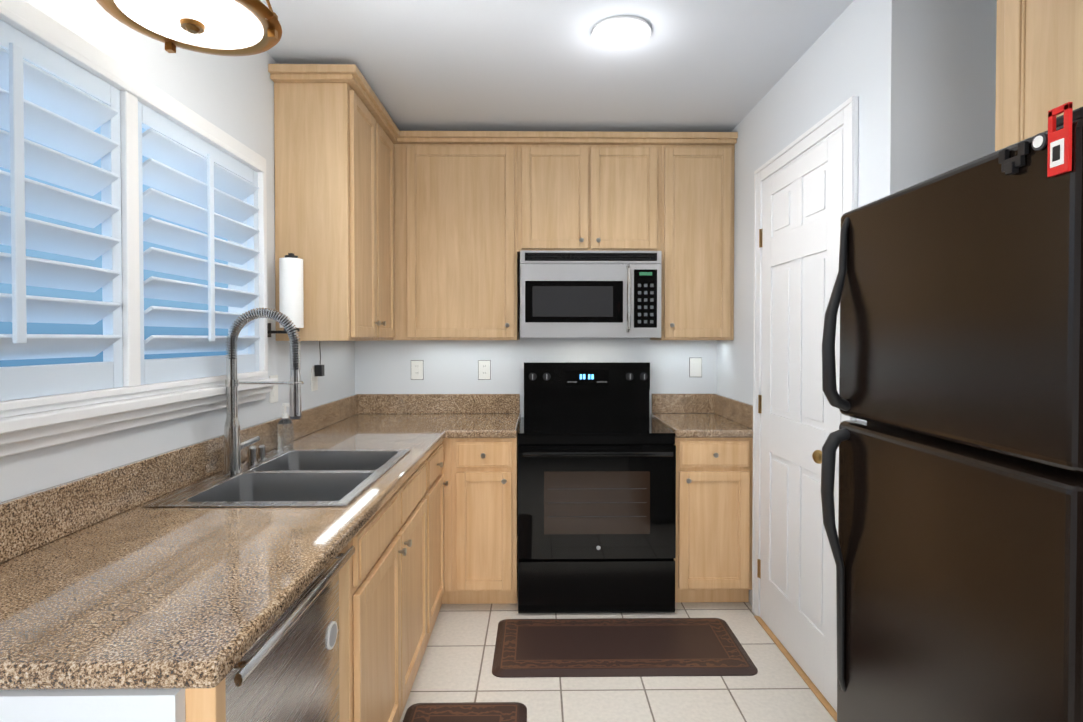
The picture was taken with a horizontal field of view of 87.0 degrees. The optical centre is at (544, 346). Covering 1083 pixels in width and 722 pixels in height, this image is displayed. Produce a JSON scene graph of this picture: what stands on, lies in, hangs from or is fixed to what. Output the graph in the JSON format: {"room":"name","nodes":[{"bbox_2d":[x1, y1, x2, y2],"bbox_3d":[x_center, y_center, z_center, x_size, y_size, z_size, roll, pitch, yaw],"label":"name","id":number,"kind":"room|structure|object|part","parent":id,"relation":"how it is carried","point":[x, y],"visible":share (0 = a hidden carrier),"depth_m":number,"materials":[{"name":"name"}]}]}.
{"room":"kitchen","nodes":[
{"label":"kitchen","id":0,"kind":"room"},
{"bbox_2d":[0,689,184,721],"bbox_3d":[-0.833,0.940,0.837,0.613,0.887,0.040,0,1,-1],"label":"wall","id":1,"kind":"structure","parent":0,"point":[113,705],"depth_m":0.81,"materials":[{"name":"white paint"}]},
{"bbox_2d":[0,0,354,502],"bbox_3d":[-1.194,0.084,1.157,0.100,2.590,4.750,0,1,-1],"label":"wall","id":2,"kind":"structure","parent":0,"point":[233,96],"depth_m":1.91,"materials":[{"name":"white paint"}]},
{"bbox_2d":[0,0,277,456],"bbox_3d":[-1.131,-0.262,1.547,0.096,0.970,1.579,0,1,-1],"label":"window shutters","id":3,"kind":"object","parent":2,"relation":"attached to","point":[65,90],"visible":1,"depth_m":1.49,"materials":[{"name":"white wood"}]},
{"bbox_3d":[-1.115,0.182,1.554,0.065,0.082,1.579,0,1,-1],"label":"sill","id":4,"kind":"part","parent":3,"relation":"part of","materials":[{"name":"white wood"}]},
{"bbox_2d":[0,394,355,563],"bbox_3d":[-1.145,0.372,2.171,0.020,0.121,2.728,0,1,-1],"label":"backsplash","id":5,"kind":"structure","parent":2,"relation":"attached to","point":[31,520],"depth_m":1.51,"materials":[{"name":"brown stone"}]},
{"bbox_2d":[269,375,277,402],"bbox_3d":[-1.155,0.180,2.439,0.008,0.116,0.072,0,1,-1],"label":"outlet","id":6,"kind":"object","parent":2,"relation":"attached to","point":[273,395],"visible":0.69,"depth_m":2.43,"materials":[{"name":"white plastic"}]},
{"bbox_2d":[267,253,303,336],"bbox_3d":[-1.082,-0.213,2.374,0.151,0.348,0.092,0,1,-1],"label":"paper towel holder","id":7,"kind":"object","parent":2,"relation":"attached to","point":[291,298],"visible":0.75,"depth_m":2.34,"materials":[{"name":"white paper"}]},
{"bbox_2d":[311,368,317,390],"bbox_3d":[-1.161,0.164,2.884,0.008,0.116,0.072,0,1,-1],"label":"electrical outlet","id":8,"kind":"object","parent":2,"relation":"attached to","point":[314,382],"visible":0.88,"depth_m":2.86,"materials":[{"name":"white plastic"}]},
{"bbox_2d":[314,341,324,375],"bbox_3d":[-1.139,0.059,2.900,0.036,0.179,0.066,0,1,-1],"label":"plug adapter","id":9,"kind":"object","parent":8,"relation":"attached to","point":[318,370],"visible":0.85,"depth_m":2.87,"materials":[{"name":"black plastic"}]},
{"bbox_2d":[269,72,395,340],"bbox_3d":[-0.996,-0.595,2.812,0.333,1.127,0.724,0,1,-1],"label":"upper cabinet","id":10,"kind":"object","parent":2,"relation":"attached to","point":[335,151],"depth_m":2.46,"materials":[{"name":"brown wood"}]},
{"bbox_2d":[355,259,716,416],"bbox_3d":[0.156,0.048,3.598,2.860,2.590,0.100,0,1,-1],"label":"wall","id":11,"kind":"structure","parent":0,"point":[384,366],"depth_m":3.54,"materials":[{"name":"white paint"}]},
{"bbox_2d":[411,360,423,379],"bbox_3d":[-0.790,0.144,3.533,0.078,0.122,0.008,0,1,-1],"label":"electrical outlet","id":12,"kind":"object","parent":11,"relation":"attached to","point":[416,369],"visible":1,"depth_m":3.53,"materials":[{"name":"white plastic"}]},
{"bbox_2d":[396,136,519,339],"bbox_3d":[-0.507,-0.603,3.364,0.700,1.127,0.328,0,1,-1],"label":"upper cabinet","id":13,"kind":"object","parent":11,"relation":"attached to","point":[458,197],"depth_m":3.21,"materials":[{"name":"brown wood"}]},
{"bbox_2d":[478,360,490,379],"bbox_3d":[-0.374,0.144,3.539,0.078,0.122,0.008,0,1,-1],"label":"electrical outlet","id":14,"kind":"object","parent":11,"relation":"attached to","point":[484,369],"visible":1,"depth_m":3.54,"materials":[{"name":"white plastic"}]},
{"bbox_2d":[356,394,715,411],"bbox_3d":[-0.040,0.352,3.538,2.224,0.121,0.020,0,1,-1],"label":"backsplash","id":15,"kind":"structure","parent":11,"relation":"attached to","point":[364,402],"depth_m":3.52,"materials":[{"name":"brown stone"}]},
{"bbox_2d":[520,136,663,251],"bbox_3d":[0.251,-0.852,3.370,0.815,0.628,0.328,0,1,-1],"label":"upper cabinet","id":16,"kind":"object","parent":11,"relation":"attached to","point":[578,193],"depth_m":3.21,"materials":[{"name":"brown wood"}]},
{"bbox_2d":[520,250,661,337],"bbox_3d":[0.253,-0.292,3.318,0.777,0.478,0.446,0,1,-1],"label":"microwave","id":17,"kind":"object","parent":16,"relation":"attached to","point":[590,294],"visible":1,"depth_m":3.14,"materials":[{"name":"silver metal"}]},
{"bbox_2d":[650,136,737,339],"bbox_3d":[0.866,-0.603,3.382,0.416,1.127,0.328,0,1,-1],"label":"upper cabinet","id":18,"kind":"object","parent":11,"relation":"attached to","point":[697,258],"depth_m":3.22,"materials":[{"name":"brown wood"}]},
{"bbox_2d":[689,358,701,376],"bbox_3d":[0.940,0.129,3.554,0.078,0.122,0.008,0,1,-1],"label":"outlet","id":19,"kind":"object","parent":11,"relation":"attached to","point":[695,367],"visible":1,"depth_m":3.55,"materials":[{"name":"white plastic"}]},
{"bbox_2d":[260,0,853,131],"bbox_3d":[0.186,-1.261,1.154,2.860,0.100,4.950,0,1,-1],"label":"ceiling","id":20,"kind":"structure","parent":0,"point":[551,65],"depth_m":2.42,"materials":[{"name":"white paint"}]},
{"bbox_2d":[96,0,281,55],"bbox_3d":[-0.847,-0.985,1.370,0.392,0.455,0.392,0,1,-1],"label":"ceiling light","id":21,"kind":"object","parent":20,"relation":"attached to","point":[233,27],"visible":1,"depth_m":1.38,"materials":[{"name":"white glass"}]},
{"bbox_2d":[591,15,650,49],"bbox_3d":[0.297,-1.220,2.225,0.230,0.012,0.230,0,1,-1],"label":"recessed light","id":22,"kind":"object","parent":20,"relation":"in","point":[622,32],"visible":0.96,"depth_m":2.21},
{"bbox_2d":[400,602,836,721],"bbox_3d":[0.186,1.403,1.193,2.860,0.050,4.950,0,1,-1],"label":"floor","id":23,"kind":"structure","parent":0,"point":[456,665],"depth_m":2.30,"materials":[{"name":"tile"}]},
{"bbox_2d":[225,546,354,721],"bbox_3d":[-0.787,0.936,1.182,0.614,0.880,0.596,0,1,-1],"label":"dishwasher","id":24,"kind":"object","parent":23,"relation":"on","point":[285,668],"visible":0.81,"depth_m":1.21,"materials":[{"name":"silver metal"}]},
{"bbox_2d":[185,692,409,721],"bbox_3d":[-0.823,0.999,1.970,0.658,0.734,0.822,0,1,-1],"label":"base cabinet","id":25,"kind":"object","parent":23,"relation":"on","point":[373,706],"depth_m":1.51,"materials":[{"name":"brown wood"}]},
{"bbox_2d":[403,702,526,721],"bbox_3d":[-0.286,1.361,1.702,0.450,0.017,0.960,0,1,-1],"label":"area rug","id":26,"kind":"object","parent":23,"relation":"on","point":[475,712],"visible":1,"depth_m":2.10,"materials":[{"name":"rubber"}]},
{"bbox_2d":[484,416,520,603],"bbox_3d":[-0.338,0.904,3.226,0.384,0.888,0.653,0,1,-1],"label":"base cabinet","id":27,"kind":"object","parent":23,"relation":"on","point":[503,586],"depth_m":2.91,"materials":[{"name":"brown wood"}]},
{"bbox_2d":[0,412,519,695],"bbox_3d":[-0.643,0.450,2.178,1.024,0.047,2.728,0,1,-1],"label":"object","id":28,"kind":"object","parent":27,"relation":"on","point":[155,594],"depth_m":1.38,"materials":[{"name":"brown stone"}]},
{"bbox_2d":[220,308,303,471],"bbox_3d":[-0.969,0.148,1.970,0.265,0.563,0.085,0,1,-1],"label":"faucet","id":29,"kind":"object","parent":28,"relation":"on","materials":[{"name":"silver metal"}]},
{"bbox_2d":[277,403,292,448],"bbox_3d":[-1.098,0.334,2.422,0.066,0.190,0.062,0,1,-1],"label":"soap bottle","id":30,"kind":"object","parent":28,"relation":"on","point":[285,432],"visible":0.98,"depth_m":2.40,"materials":[{"name":"white"}]},
{"bbox_2d":[164,448,407,503],"bbox_3d":[-0.806,0.522,1.968,0.486,0.184,0.762,0,1,-1],"label":"sink","id":31,"kind":"object","parent":28,"relation":"in","point":[294,475],"depth_m":1.95,"materials":[{"name":"grey metal"}]},
{"bbox_2d":[518,362,675,612],"bbox_3d":[0.259,0.724,3.181,0.794,1.250,0.733,0,1,-1],"label":"range","id":32,"kind":"object","parent":23,"relation":"on","point":[596,489],"visible":1,"depth_m":2.87,"materials":[{"name":"black metal"}]},
{"bbox_2d":[492,618,757,677],"bbox_3d":[0.334,1.348,2.595,1.116,0.017,0.482,0,1,-1],"label":"area rug","id":33,"kind":"object","parent":23,"relation":"on","point":[626,647],"visible":1,"depth_m":2.54,"materials":[{"name":"fabric"}]},
{"bbox_2d":[650,416,752,602],"bbox_3d":[0.869,0.904,3.241,0.414,0.888,0.653,0,1,-1],"label":"base cabinet","id":34,"kind":"object","parent":23,"relation":"on","point":[713,560],"depth_m":2.92,"materials":[{"name":"brown wood"}]},
{"bbox_2d":[650,412,752,435],"bbox_3d":[0.868,0.438,3.229,0.416,0.040,0.663,0,1,-1],"label":"countertop","id":35,"kind":"structure","parent":34,"relation":"on","point":[681,423],"depth_m":3.09,"materials":[{"name":"brown stone"}]},
{"bbox_2d":[754,616,836,720],"bbox_3d":[1.070,1.355,2.470,0.034,0.008,0.782,0,1,-1],"label":"threshold","id":36,"kind":"object","parent":23,"relation":"on","point":[829,708],"visible":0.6,"depth_m":2.39,"materials":[{"name":"brown wood"}]},
{"bbox_2d":[821,102,1082,721],"bbox_3d":[1.097,0.509,1.167,0.779,1.740,0.666,0,1,-1],"label":"refrigerator","id":37,"kind":"object","parent":23,"relation":"on","point":[956,544],"visible":1,"depth_m":1.05,"materials":[{"name":"black metal"}]},
{"bbox_2d":[717,0,872,604],"bbox_3d":[1.134,0.061,2.740,0.100,2.590,1.640,0,1,-1],"label":"wall","id":38,"kind":"structure","parent":0,"point":[830,70],"depth_m":2.54,"materials":[{"name":"white paint"}]},
{"bbox_2d":[716,394,752,427],"bbox_3d":[1.066,0.357,3.226,0.020,0.121,0.633,0,1,-1],"label":"backsplash","id":39,"kind":"structure","parent":38,"relation":"attached to","point":[742,412],"depth_m":3.16,"materials":[{"name":"brown stone"}]},
{"bbox_2d":[757,229,821,578],"bbox_3d":[1.041,0.289,2.479,0.070,1.730,0.723,0,1,-1],"label":"hinges on the door trim","id":40,"kind":"object","parent":38,"relation":"attached to","point":[817,456],"visible":0.79,"depth_m":2.82,"materials":[{"name":"gold metal"}]},
{"bbox_2d":[752,96,857,711],"bbox_3d":[1.075,0.240,2.453,0.023,2.240,0.902,0,1,-1],"label":"door","id":41,"kind":"structure","parent":38,"relation":"attached to","point":[801,228],"depth_m":2.42,"materials":[{"name":"white wood"}]},
{"bbox_2d":[872,0,996,201],"bbox_3d":[1.351,0.073,1.873,0.512,2.590,0.100,0,1,-1],"label":"wall","id":42,"kind":"structure","parent":0,"point":[934,90],"depth_m":1.81,"materials":[{"name":"white paint"}]},
{"bbox_3d":[1.576,0.096,0.321,0.100,2.590,3.010,0,1,-1],"label":"wall","id":43,"kind":"structure","parent":0,"visible":0},
{"bbox_2d":[995,0,1082,150],"bbox_3d":[1.327,-0.794,1.151,0.375,0.745,0.810,0,1,-1],"label":"upper cabinet","id":44,"kind":"object","parent":43,"relation":"attached to","point":[1039,59],"visible":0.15,"depth_m":1.37,"materials":[{"name":"brown wood"}]},
{"label":"outside","id":45,"kind":"structure","parent":0,"visible":0},
{"bbox_2d":[0,126,227,366],"bbox_3d":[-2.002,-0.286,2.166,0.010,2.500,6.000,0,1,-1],"label":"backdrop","id":46,"kind":"structure","parent":45,"point":[58,328],"depth_m":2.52,"materials":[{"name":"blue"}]}
]}

